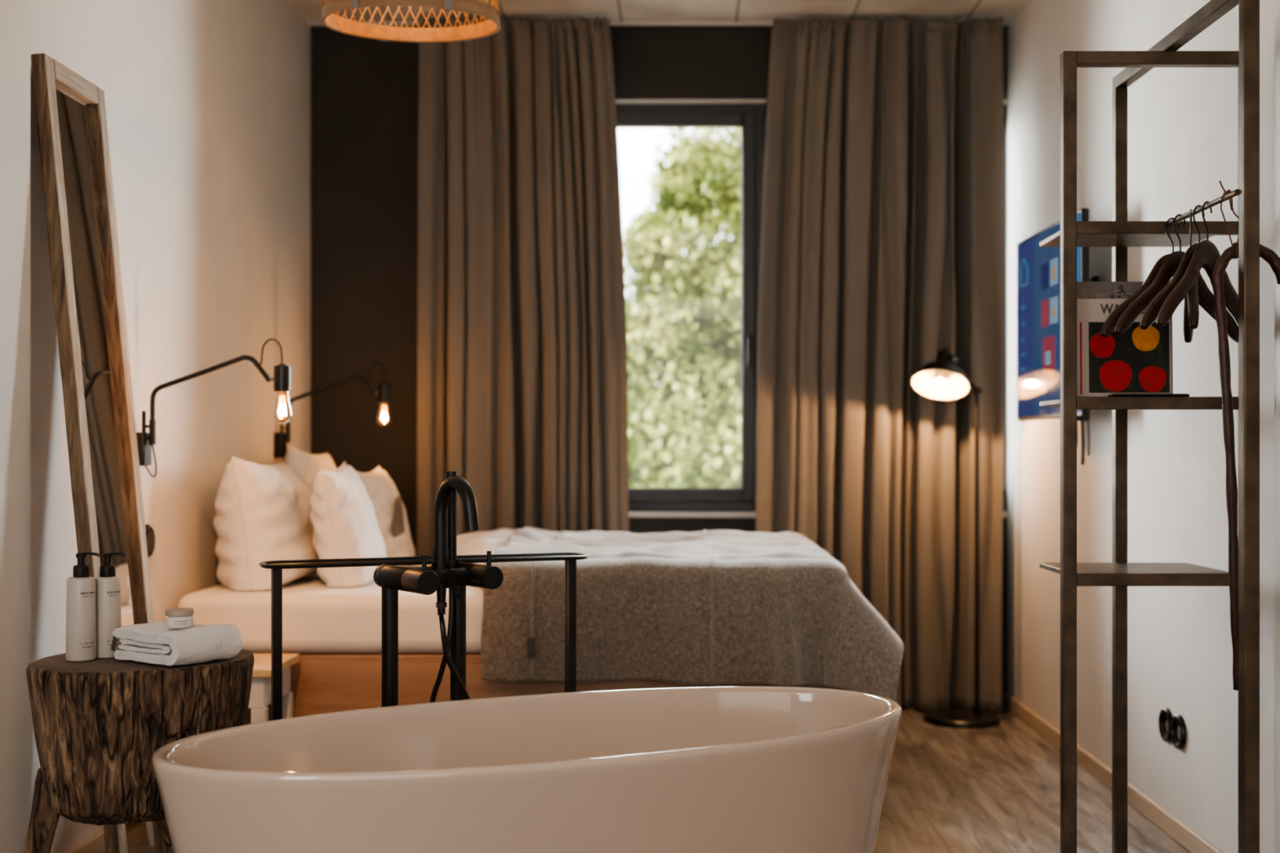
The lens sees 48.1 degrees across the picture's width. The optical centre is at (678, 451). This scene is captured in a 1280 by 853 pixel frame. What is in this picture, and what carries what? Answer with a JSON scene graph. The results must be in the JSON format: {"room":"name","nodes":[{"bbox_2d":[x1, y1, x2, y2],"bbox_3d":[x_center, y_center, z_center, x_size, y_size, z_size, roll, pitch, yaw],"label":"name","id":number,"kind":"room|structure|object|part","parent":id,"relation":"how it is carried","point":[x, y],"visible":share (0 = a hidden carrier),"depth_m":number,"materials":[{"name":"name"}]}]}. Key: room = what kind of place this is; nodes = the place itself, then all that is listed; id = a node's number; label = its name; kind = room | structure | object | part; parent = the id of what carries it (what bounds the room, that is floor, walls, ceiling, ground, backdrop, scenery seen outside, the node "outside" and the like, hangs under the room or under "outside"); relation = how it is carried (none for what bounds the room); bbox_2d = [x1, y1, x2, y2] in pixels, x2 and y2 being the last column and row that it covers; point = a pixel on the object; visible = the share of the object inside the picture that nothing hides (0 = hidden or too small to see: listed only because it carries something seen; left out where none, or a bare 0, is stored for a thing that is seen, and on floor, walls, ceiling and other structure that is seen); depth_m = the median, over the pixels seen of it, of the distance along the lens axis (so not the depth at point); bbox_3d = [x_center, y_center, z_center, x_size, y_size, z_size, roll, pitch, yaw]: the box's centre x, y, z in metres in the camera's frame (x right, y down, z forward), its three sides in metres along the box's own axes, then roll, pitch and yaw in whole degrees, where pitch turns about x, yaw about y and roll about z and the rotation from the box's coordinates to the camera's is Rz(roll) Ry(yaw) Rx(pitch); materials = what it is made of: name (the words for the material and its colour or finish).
{"room":"hotel room","nodes":[
{"label":"hotel room","id":0,"kind":"room"},
{"bbox_2d":[0,0,311,852],"bbox_3d":[-1.688,-0.375,2.045,0.255,2.990,8.490,0,0,0],"label":"wall","id":1,"kind":"structure","parent":0,"point":[208,102],"depth_m":4.50,"materials":[{"name":"white paint"}]},
{"bbox_2d":[68,829,106,852],"bbox_3d":[-1.607,1.090,4.870,0.016,0.060,2.838,0,0,0],"label":"baseboard","id":2,"kind":"structure","parent":1,"relation":"attached to","point":[95,844],"depth_m":3.92,"materials":[{"name":"brown wood"}]},
{"bbox_2d":[136,337,292,477],"bbox_3d":[-1.383,-0.129,4.270,0.462,0.415,0.070,0,0,0],"label":"wall lamp","id":3,"kind":"object","parent":1,"relation":"attached to","point":[281,379],"visible":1,"depth_m":4.26,"materials":[{"name":"black metal"}]},
{"bbox_3d":[-1.395,-0.153,4.270,0.364,0.268,0.020,0,0,0],"label":"swing arm","id":4,"kind":"part","parent":3,"relation":"part of","materials":[{"name":"black metal"}]},
{"bbox_2d":[273,364,290,391],"bbox_3d":[-1.181,-0.218,4.270,0.050,0.083,0.050,0,0,0],"label":"socket","id":5,"kind":"object","parent":3,"relation":"attached to","point":[282,372],"depth_m":4.25,"materials":[{"name":"black metal"}]},
{"bbox_3d":[-1.181,-0.130,4.270,0.057,0.097,0.057,0,0,0],"label":"bulb","id":6,"kind":"part","parent":3,"relation":"part of","materials":[{"name":"orange glass"}]},
{"bbox_2d":[274,362,391,462],"bbox_3d":[-1.383,-0.147,5.750,0.462,0.415,0.070,0,0,0],"label":"wall lamp","id":7,"kind":"object","parent":1,"relation":"attached to","point":[384,393],"visible":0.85,"depth_m":5.74,"materials":[{"name":"black metal"}]},
{"bbox_3d":[-1.395,-0.171,5.750,0.364,0.268,0.020,0,0,0],"label":"swing arm","id":8,"kind":"part","parent":7,"relation":"part of","materials":[{"name":"black metal"}]},
{"bbox_2d":[377,382,391,402],"bbox_3d":[-1.181,-0.236,5.750,0.050,0.083,0.050,0,0,0],"label":"socket","id":9,"kind":"object","parent":7,"relation":"attached to","point":[384,388],"depth_m":5.73,"materials":[{"name":"black metal"}]},
{"bbox_3d":[-1.181,-0.147,5.750,0.057,0.097,0.057,0,0,0],"label":"bulb","id":10,"kind":"part","parent":7,"relation":"part of","materials":[{"name":"orange glass"}]},
{"bbox_2d":[307,22,1009,26],"bbox_3d":[-0.086,-1.863,6.247,3.057,0.014,0.025,0,0,0],"label":"trim","id":11,"kind":"structure","parent":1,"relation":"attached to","point":[309,24],"depth_m":6.24,"materials":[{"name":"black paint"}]},
{"bbox_2d":[104,706,1191,852],"bbox_3d":[-0.086,1.180,2.070,3.657,0.120,8.940,0,0,0],"label":"floor","id":12,"kind":"structure","parent":0,"point":[994,789],"depth_m":4.63,"materials":[{"name":"brown wood"}]},
{"bbox_2d":[31,53,165,852],"bbox_3d":[-1.470,0.074,3.689,0.234,2.098,0.370,0,0,0],"label":"floor mirror","id":13,"kind":"object","parent":12,"relation":"on","point":[89,305],"visible":0.7,"depth_m":3.69,"materials":[{"name":"brown wood"}]},
{"bbox_3d":[-1.566,-0.949,3.689,0.040,0.053,0.265,0,0,0],"label":"rail","id":14,"kind":"part","parent":13,"relation":"part of","materials":[{"name":"wood"}]},
{"bbox_2d":[22,648,253,852],"bbox_3d":[-1.152,0.778,3.018,0.554,0.691,0.455,0,0,0],"label":"stool","id":15,"kind":"object","parent":12,"relation":"on","point":[99,724],"visible":0.8,"depth_m":2.83,"materials":[{"name":"brown wood"}]},
{"bbox_3d":[-1.349,0.891,2.953,0.169,0.465,0.063,0,0,-28],"label":"leg","id":16,"kind":"part","parent":15,"relation":"part of","materials":[{"name":"brown wood"}]},
{"bbox_2d":[65,552,100,662],"bbox_3d":[-1.236,0.321,2.965,0.059,0.223,0.059,0,0,-43],"label":"pump bottle","id":17,"kind":"object","parent":15,"relation":"on","point":[81,597],"visible":1,"depth_m":2.94,"materials":[{"name":"plastic"}]},
{"bbox_2d":[95,551,126,658],"bbox_3d":[-1.197,0.322,3.007,0.059,0.220,0.055,0,0,42],"label":"pump bottle","id":18,"kind":"object","parent":15,"relation":"on","point":[108,585],"visible":0.88,"depth_m":2.98,"materials":[{"name":"plastic"}]},
{"bbox_3d":[-1.107,0.916,3.167,0.066,0.410,0.158,0,0,14],"label":"leg","id":19,"kind":"part","parent":15,"relation":"part of","materials":[{"name":"brown wood"}]},
{"bbox_2d":[111,621,242,666],"bbox_3d":[-1.034,0.394,2.956,0.214,0.074,0.163,0,0,34],"label":"folded towel","id":20,"kind":"object","parent":15,"relation":"on","point":[157,643],"visible":0.96,"depth_m":2.90,"materials":[{"name":"fabric"}]},
{"bbox_2d":[165,608,194,628],"bbox_3d":[-1.020,0.341,2.930,0.055,0.036,0.055,0,0,0],"label":"jar","id":21,"kind":"object","parent":20,"relation":"on","point":[176,618],"visible":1,"depth_m":2.91,"materials":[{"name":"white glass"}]},
{"bbox_3d":[-1.020,0.329,2.930,0.055,0.013,0.055,0,0,0],"label":"lid","id":22,"kind":"part","parent":21,"relation":"part of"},
{"bbox_2d":[248,653,299,724],"bbox_3d":[-1.383,0.876,4.322,0.395,0.487,0.325,0,0,0],"label":"nightstand","id":23,"kind":"object","parent":12,"relation":"on","point":[260,690],"visible":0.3,"depth_m":4.22,"materials":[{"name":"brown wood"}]},
{"bbox_3d":[-1.225,0.935,4.190,0.040,0.369,0.040,0,0,0],"label":"leg","id":24,"kind":"part","parent":23,"relation":"part of","materials":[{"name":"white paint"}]},
{"bbox_3d":[-1.225,0.935,4.460,0.040,0.369,0.040,0,0,0],"label":"leg","id":25,"kind":"part","parent":23,"relation":"part of","materials":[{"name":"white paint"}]},
{"bbox_2d":[258,552,587,720],"bbox_3d":[-0.626,0.694,3.600,0.822,0.852,0.142,0,0,-23],"label":"towel rack","id":26,"kind":"object","parent":12,"relation":"on","point":[276,566],"visible":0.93,"depth_m":3.57,"materials":[{"name":"black metal"}]},
{"bbox_3d":[-0.969,0.700,3.457,0.022,0.841,0.036,0,0,-23],"label":"leg","id":27,"kind":"part","parent":26,"relation":"part of","materials":[{"name":"black metal"}]},
{"bbox_3d":[-0.283,0.700,3.743,0.022,0.841,0.036,0,0,-23],"label":"leg","id":28,"kind":"part","parent":26,"relation":"part of","materials":[{"name":"black metal"}]},
{"bbox_2d":[373,471,503,706],"bbox_3d":[-0.563,0.585,3.394,0.253,1.071,0.237,0,0,-39],"label":"tap","id":29,"kind":"object","parent":12,"relation":"on","point":[446,571],"visible":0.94,"depth_m":3.40,"materials":[{"name":"black metal"}]},
{"bbox_2d":[408,560,465,588],"bbox_3d":[-0.592,0.296,3.426,0.181,0.064,0.110,0,0,-37],"label":"tap","id":30,"kind":"object","parent":29,"relation":"on","point":[451,574],"depth_m":3.42,"materials":[{"name":"black metal"}]},
{"bbox_3d":[-0.529,0.169,3.400,0.157,0.219,0.037,0,0,45],"label":"spout","id":31,"kind":"part","parent":29,"relation":"part of","materials":[{"name":"black metal"}]},
{"bbox_2d":[151,686,902,852],"bbox_3d":[-0.246,0.839,2.946,1.572,0.562,0.720,0,0,-24],"label":"bathtub","id":32,"kind":"object","parent":12,"relation":"on","point":[697,769],"visible":1,"depth_m":2.77,"materials":[{"name":"ceramic"}]},
{"bbox_2d":[245,653,843,724],"bbox_3d":[-0.535,0.882,5.210,2.110,0.476,1.380,0,0,0],"label":"bed","id":33,"kind":"object","parent":12,"relation":"on","point":[321,682],"visible":0.06,"depth_m":4.52,"materials":[{"name":"brown wood"}]},
{"bbox_2d":[177,564,483,653],"bbox_3d":[-0.545,0.547,5.200,2.090,0.190,1.380,0,0,0],"label":"mattress","id":34,"kind":"object","parent":33,"relation":"on","point":[317,617],"visible":0.3,"depth_m":4.51,"materials":[{"name":"white fabric"}]},
{"bbox_2d":[213,456,319,591],"bbox_3d":[-1.409,0.233,4.972,0.333,0.433,0.758,0,0,-4],"label":"pillow","id":35,"kind":"object","parent":34,"relation":"on","point":[263,511],"visible":0.87,"depth_m":4.66,"materials":[{"name":"white fabric"}]},
{"bbox_2d":[284,444,336,494],"bbox_3d":[-1.419,0.211,5.619,0.218,0.476,0.517,0,0,3],"label":"pillow","id":36,"kind":"object","parent":34,"relation":"on","point":[305,466],"visible":0.15,"depth_m":5.45,"materials":[{"name":"white fabric"}]},
{"bbox_2d":[309,461,386,586],"bbox_3d":[-1.139,0.242,4.940,0.230,0.413,0.486,0,0,-3],"label":"pillow","id":37,"kind":"object","parent":34,"relation":"on","point":[342,516],"visible":0.88,"depth_m":4.75,"materials":[{"name":"white fabric"}]},
{"bbox_2d":[355,466,415,567],"bbox_3d":[-1.150,0.254,5.530,0.249,0.389,0.550,0,0,-2],"label":"pillow","id":38,"kind":"object","parent":34,"relation":"on","point":[389,510],"visible":0.53,"depth_m":5.38,"materials":[{"name":"white fabric"}]},
{"bbox_2d":[457,528,515,592],"bbox_3d":[-0.220,0.378,5.215,1.484,0.142,1.364,0,0,0],"label":"duvet","id":39,"kind":"object","parent":34,"relation":"on","point":[477,543],"visible":0.13,"depth_m":5.21,"materials":[{"name":"white fabric"}]},
{"bbox_2d":[480,526,903,702],"bbox_3d":[0.039,0.534,5.083,1.322,0.474,1.558,0,0,0],"label":"throw blanket","id":40,"kind":"object","parent":39,"relation":"on","point":[709,607],"visible":0.94,"depth_m":4.48,"materials":[{"name":"fabric"}]},
{"bbox_2d":[911,346,1000,728],"bbox_3d":[1.144,0.343,5.926,0.379,1.555,0.343,0,0,0],"label":"floor lamp","id":41,"kind":"object","parent":12,"relation":"on","point":[942,379],"visible":1,"depth_m":5.94,"materials":[{"name":"black metal"}]},
{"bbox_3d":[1.070,-0.317,5.862,0.231,0.206,0.214,0,0,0],"label":"lamp shade","id":42,"kind":"part","parent":41,"relation":"part of","materials":[{"name":"black metal"}]},
{"bbox_3d":[1.078,-0.316,5.881,0.052,0.074,0.059,0,0,0],"label":"bulb","id":43,"kind":"part","parent":41,"relation":"part of","materials":[{"name":"white glass"}]},
{"bbox_3d":[1.182,-0.315,5.935,0.166,0.162,0.052,0,0,-20],"label":"arm","id":44,"kind":"part","parent":41,"relation":"part of","materials":[{"name":"black metal"}]},
{"bbox_2d":[1039,0,1259,852],"bbox_3d":[1.170,0.057,3.440,0.469,2.126,0.853,0,0,0],"label":"clothes rack","id":45,"kind":"object","parent":12,"relation":"on","point":[1119,233],"visible":0.94,"depth_m":3.48,"materials":[{"name":"wood"}]},
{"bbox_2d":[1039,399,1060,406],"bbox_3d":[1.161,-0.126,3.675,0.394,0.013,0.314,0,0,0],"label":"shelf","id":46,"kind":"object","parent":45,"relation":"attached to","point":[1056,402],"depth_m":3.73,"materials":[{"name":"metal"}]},
{"bbox_3d":[0.952,0.073,3.500,0.033,2.094,0.033,0,0,0],"label":"post","id":47,"kind":"part","parent":45,"relation":"part of","materials":[{"name":"wood"}]},
{"bbox_3d":[1.185,0.073,3.850,0.033,2.094,0.033,0,0,0],"label":"post","id":48,"kind":"part","parent":45,"relation":"part of","materials":[{"name":"metal"}]},
{"bbox_2d":[1076,298,1171,396],"bbox_3d":[1.104,-0.255,3.571,0.238,0.246,0.027,0,-1,0],"label":"hardcover book","id":49,"kind":"object","parent":45,"relation":"on","point":[1137,360],"visible":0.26,"depth_m":3.56,"materials":[{"name":"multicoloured paper"}]},
{"bbox_2d":[1088,322,1169,392],"bbox_3d":[1.118,-0.233,3.557,0.200,0.176,0.005,0,0,0],"label":"picture","id":50,"kind":"object","parent":49,"relation":"attached to","point":[1136,360],"depth_m":3.56},
{"bbox_2d":[1076,281,1173,393],"bbox_3d":[1.113,-0.279,3.611,0.255,0.294,0.027,0,-1,0],"label":"book","id":51,"kind":"object","parent":45,"relation":"on","point":[1085,290],"visible":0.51,"depth_m":3.60,"materials":[{"name":"paper"}]},
{"bbox_2d":[1108,284,1130,298],"bbox_3d":[1.107,-0.396,3.601,0.090,0.047,0.001,0,-1,0],"label":"print","id":52,"kind":"object","parent":51,"relation":"attached to","point":[1120,287],"depth_m":3.60},
{"bbox_2d":[1039,230,1214,246],"bbox_3d":[1.161,-0.552,3.675,0.394,0.013,0.314,0,0,0],"label":"shelf","id":53,"kind":"object","parent":45,"relation":"attached to","point":[1082,240],"depth_m":3.71,"materials":[{"name":"wood"}]},
{"bbox_2d":[1039,562,1228,573],"bbox_3d":[1.161,0.304,3.675,0.394,0.013,0.314,0,0,0],"label":"shelf","id":54,"kind":"object","parent":45,"relation":"attached to","point":[1082,567],"depth_m":3.66,"materials":[{"name":"wood"}]},
{"bbox_2d":[1107,393,1189,396],"bbox_3d":[1.155,-0.137,3.525,0.188,0.008,0.050,0,0,0],"label":"tablet","id":55,"kind":"object","parent":45,"relation":"on","point":[1113,394],"visible":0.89,"depth_m":3.50,"materials":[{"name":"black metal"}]},
{"bbox_2d":[1100,217,1238,342],"bbox_3d":[1.188,-0.414,3.445,0.435,0.296,0.024,0,0,-24],"label":"hanger","id":56,"kind":"object","parent":45,"relation":"hanging from","point":[1108,326],"visible":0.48,"depth_m":3.39,"materials":[{"name":"brown wood"}]},
{"bbox_2d":[1114,213,1238,342],"bbox_3d":[1.188,-0.414,3.395,0.435,0.296,0.024,0,0,-31],"label":"hanger","id":57,"kind":"object","parent":45,"relation":"hanging from","point":[1168,268],"visible":0.77,"depth_m":3.36,"materials":[{"name":"brown wood"}]},
{"bbox_2d":[1139,204,1238,329],"bbox_3d":[1.188,-0.414,3.270,0.435,0.296,0.024,0,0,-37],"label":"hanger","id":58,"kind":"object","parent":45,"relation":"hanging from","point":[1150,315],"visible":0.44,"depth_m":3.20,"materials":[{"name":"brown wood"}]},
{"bbox_2d":[1183,208,1199,342],"bbox_3d":[1.188,-0.414,3.325,0.024,0.296,0.435,0,0,18],"label":"hanger","id":59,"kind":"object","parent":45,"relation":"hanging from","point":[1191,307],"visible":0.67,"depth_m":3.19,"materials":[{"name":"brown wood"}]},
{"bbox_2d":[1156,200,1238,327],"bbox_3d":[1.188,-0.414,3.220,0.435,0.296,0.024,0,0,-43],"label":"hanger","id":60,"kind":"object","parent":45,"relation":"hanging from","point":[1206,252],"visible":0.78,"depth_m":3.18,"materials":[{"name":"brown wood"}]},
{"bbox_3d":[1.188,-0.551,3.265,0.013,0.013,0.436,0,0,0],"label":"hanging rail","id":61,"kind":"part","parent":45,"relation":"part of","materials":[{"name":"metal"}]},
{"bbox_2d":[1211,180,1279,690],"bbox_3d":[1.242,-0.034,3.112,0.169,1.104,0.036,0,0,0],"label":"hanger","id":62,"kind":"object","parent":45,"relation":"hanging from","point":[1231,252],"visible":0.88,"depth_m":3.10,"materials":[{"name":"brown wood"}]},
{"bbox_3d":[1.195,-0.502,3.112,0.054,0.168,0.036,0,0,0],"label":"leather cord","id":63,"kind":"part","parent":62,"relation":"part of","materials":[{"name":"brown leather"}]},
{"bbox_3d":[1.206,0.073,3.030,0.033,2.094,0.033,0,0,0],"label":"post","id":64,"kind":"part","parent":45,"relation":"part of","materials":[{"name":"wood"}]},
{"bbox_2d":[288,0,1026,22],"bbox_3d":[-0.086,-1.970,2.070,3.657,0.200,8.940,0,0,0],"label":"ceiling","id":65,"kind":"structure","parent":0,"point":[616,11],"depth_m":6.08,"materials":[{"name":"paint"}]},
{"bbox_2d":[321,0,500,42],"bbox_3d":[-0.757,-1.530,4.069,0.500,0.684,0.500,0,0,-9],"label":"pendant lamp","id":66,"kind":"object","parent":65,"relation":"hanging from","point":[491,11],"visible":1,"depth_m":4.21,"materials":[{"name":"wicker"}]},
{"bbox_2d":[417,16,628,556],"bbox_3d":[-0.659,-0.369,6.174,0.912,2.955,0.213,0,0,0],"label":"curtain","id":67,"kind":"object","parent":65,"relation":"hanging from","point":[522,381],"visible":0.7,"depth_m":6.13,"materials":[{"name":"beige fabric"}]},
{"bbox_2d":[755,16,1005,711],"bbox_3d":[0.853,-0.369,6.198,1.076,2.955,0.229,0,0,0],"label":"curtain","id":68,"kind":"object","parent":65,"relation":"hanging from","point":[882,250],"visible":0.88,"depth_m":6.14,"materials":[{"name":"beige fabric"}]},
{"bbox_2d":[311,26,1007,706],"bbox_3d":[-0.086,-0.375,6.400,3.457,2.990,0.220,0,0,0],"label":"wall","id":69,"kind":"structure","parent":0,"point":[365,91],"depth_m":6.29,"materials":[{"name":"paint"}]},
{"bbox_2d":[615,99,766,517],"bbox_3d":[-0.117,-0.626,6.349,1.005,1.837,0.142,0,0,0],"label":"window","id":70,"kind":"structure","parent":69,"relation":"in","point":[748,115],"depth_m":6.33,"materials":[{"name":"metal"},{"name":"dark grey painted metal"}]},
{"bbox_3d":[-0.117,0.280,6.314,1.003,0.024,0.072,0,0,0],"label":"sill","id":71,"kind":"part","parent":70,"relation":"part of","materials":[{"name":"white paint"}]},
{"bbox_3d":[0.311,-0.444,6.310,0.026,0.148,0.052,0,0,0],"label":"handle","id":72,"kind":"part","parent":70,"relation":"part of","materials":[{"name":"black metal"}]},
{"bbox_2d":[1003,99,1008,517],"bbox_3d":[1.239,-0.626,6.349,0.618,1.837,0.142,0,0,0],"label":"window","id":73,"kind":"structure","parent":69,"relation":"in","point":[1005,468],"depth_m":6.34,"materials":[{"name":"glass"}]},
{"bbox_3d":[1.239,0.280,6.314,0.616,0.024,0.072,0,0,0],"label":"sill","id":74,"kind":"part","parent":73,"relation":"part of","materials":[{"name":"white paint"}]},
{"bbox_2d":[1007,0,1279,852],"bbox_3d":[1.542,-0.375,2.045,0.200,2.990,8.490,0,0,0],"label":"wall","id":75,"kind":"structure","parent":0,"point":[1183,122],"depth_m":4.43,"materials":[{"name":"white paint"}]},
{"bbox_2d":[1017,208,1097,465],"bbox_3d":[1.355,-0.369,5.008,0.172,0.830,0.785,0,0,0],"label":"painting","id":76,"kind":"object","parent":75,"relation":"attached to","point":[1038,268],"visible":0.56,"depth_m":5.08,"materials":[{"name":"blue paper"}]},
{"bbox_2d":[1044,351,1050,364],"bbox_3d":[1.283,-0.324,4.981,0.002,0.047,0.064,0,0,0],"label":"picture","id":77,"kind":"object","parent":76,"relation":"attached to","point":[1047,353],"depth_m":4.98,"materials":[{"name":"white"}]},
{"bbox_2d":[1052,265,1055,279],"bbox_3d":[1.285,-0.613,4.914,0.001,0.046,0.039,0,0,0],"label":"picture","id":78,"kind":"object","parent":76,"relation":"attached to","point":[1053,266],"depth_m":4.91,"materials":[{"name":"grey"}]},
{"bbox_2d":[1004,693,1223,852],"bbox_3d":[1.434,1.090,4.849,0.016,0.060,2.879,0,0,0],"label":"baseboard","id":79,"kind":"structure","parent":75,"relation":"attached to","point":[1176,829],"depth_m":4.51,"materials":[{"name":"brown wood"}]},
{"bbox_2d":[1158,707,1173,742],"bbox_3d":[1.435,0.807,4.220,0.013,0.100,0.100,0,0,0],"label":"wall socket","id":80,"kind":"object","parent":75,"relation":"attached to","point":[1165,717],"visible":1,"depth_m":4.22,"materials":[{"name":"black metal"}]},
{"bbox_2d":[1170,714,1186,750],"bbox_3d":[1.435,0.807,4.117,0.013,0.100,0.100,0,0,0],"label":"wall socket","id":81,"kind":"object","parent":75,"relation":"attached to","point":[1178,728],"visible":1,"depth_m":4.11,"materials":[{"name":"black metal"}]},
{"bbox_2d":[1274,13,1279,852],"bbox_3d":[1.424,0.045,2.850,0.036,2.150,1.100,0,0,0],"label":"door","id":82,"kind":"structure","parent":75,"relation":"in","point":[1277,20],"depth_m":3.39,"materials":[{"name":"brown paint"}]},
{"label":"outside","id":83,"kind":"structure","parent":0,"visible":0},
{"bbox_3d":[0.000,4.220,33.645,60.000,0.200,52.710,0,0,0],"label":"ground","id":84,"kind":"structure","parent":83,"visible":0},
{"bbox_2d":[622,128,741,487],"bbox_3d":[0.496,0.316,14.005,3.848,7.630,2.927,0,0,-19],"label":"deciduous tree","id":85,"kind":"object","parent":84,"relation":"on","point":[688,313],"visible":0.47,"depth_m":13.59,"materials":[{"name":"green plant"}]},
{"bbox_2d":[628,357,741,487],"bbox_3d":[-1.349,1.137,19.126,7.633,6.002,3.504,0,0,0],"label":"deciduous tree","id":86,"kind":"object","parent":84,"relation":"on","point":[665,371],"visible":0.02,"depth_m":18.87,"materials":[{"name":"green plant"}]}
]}

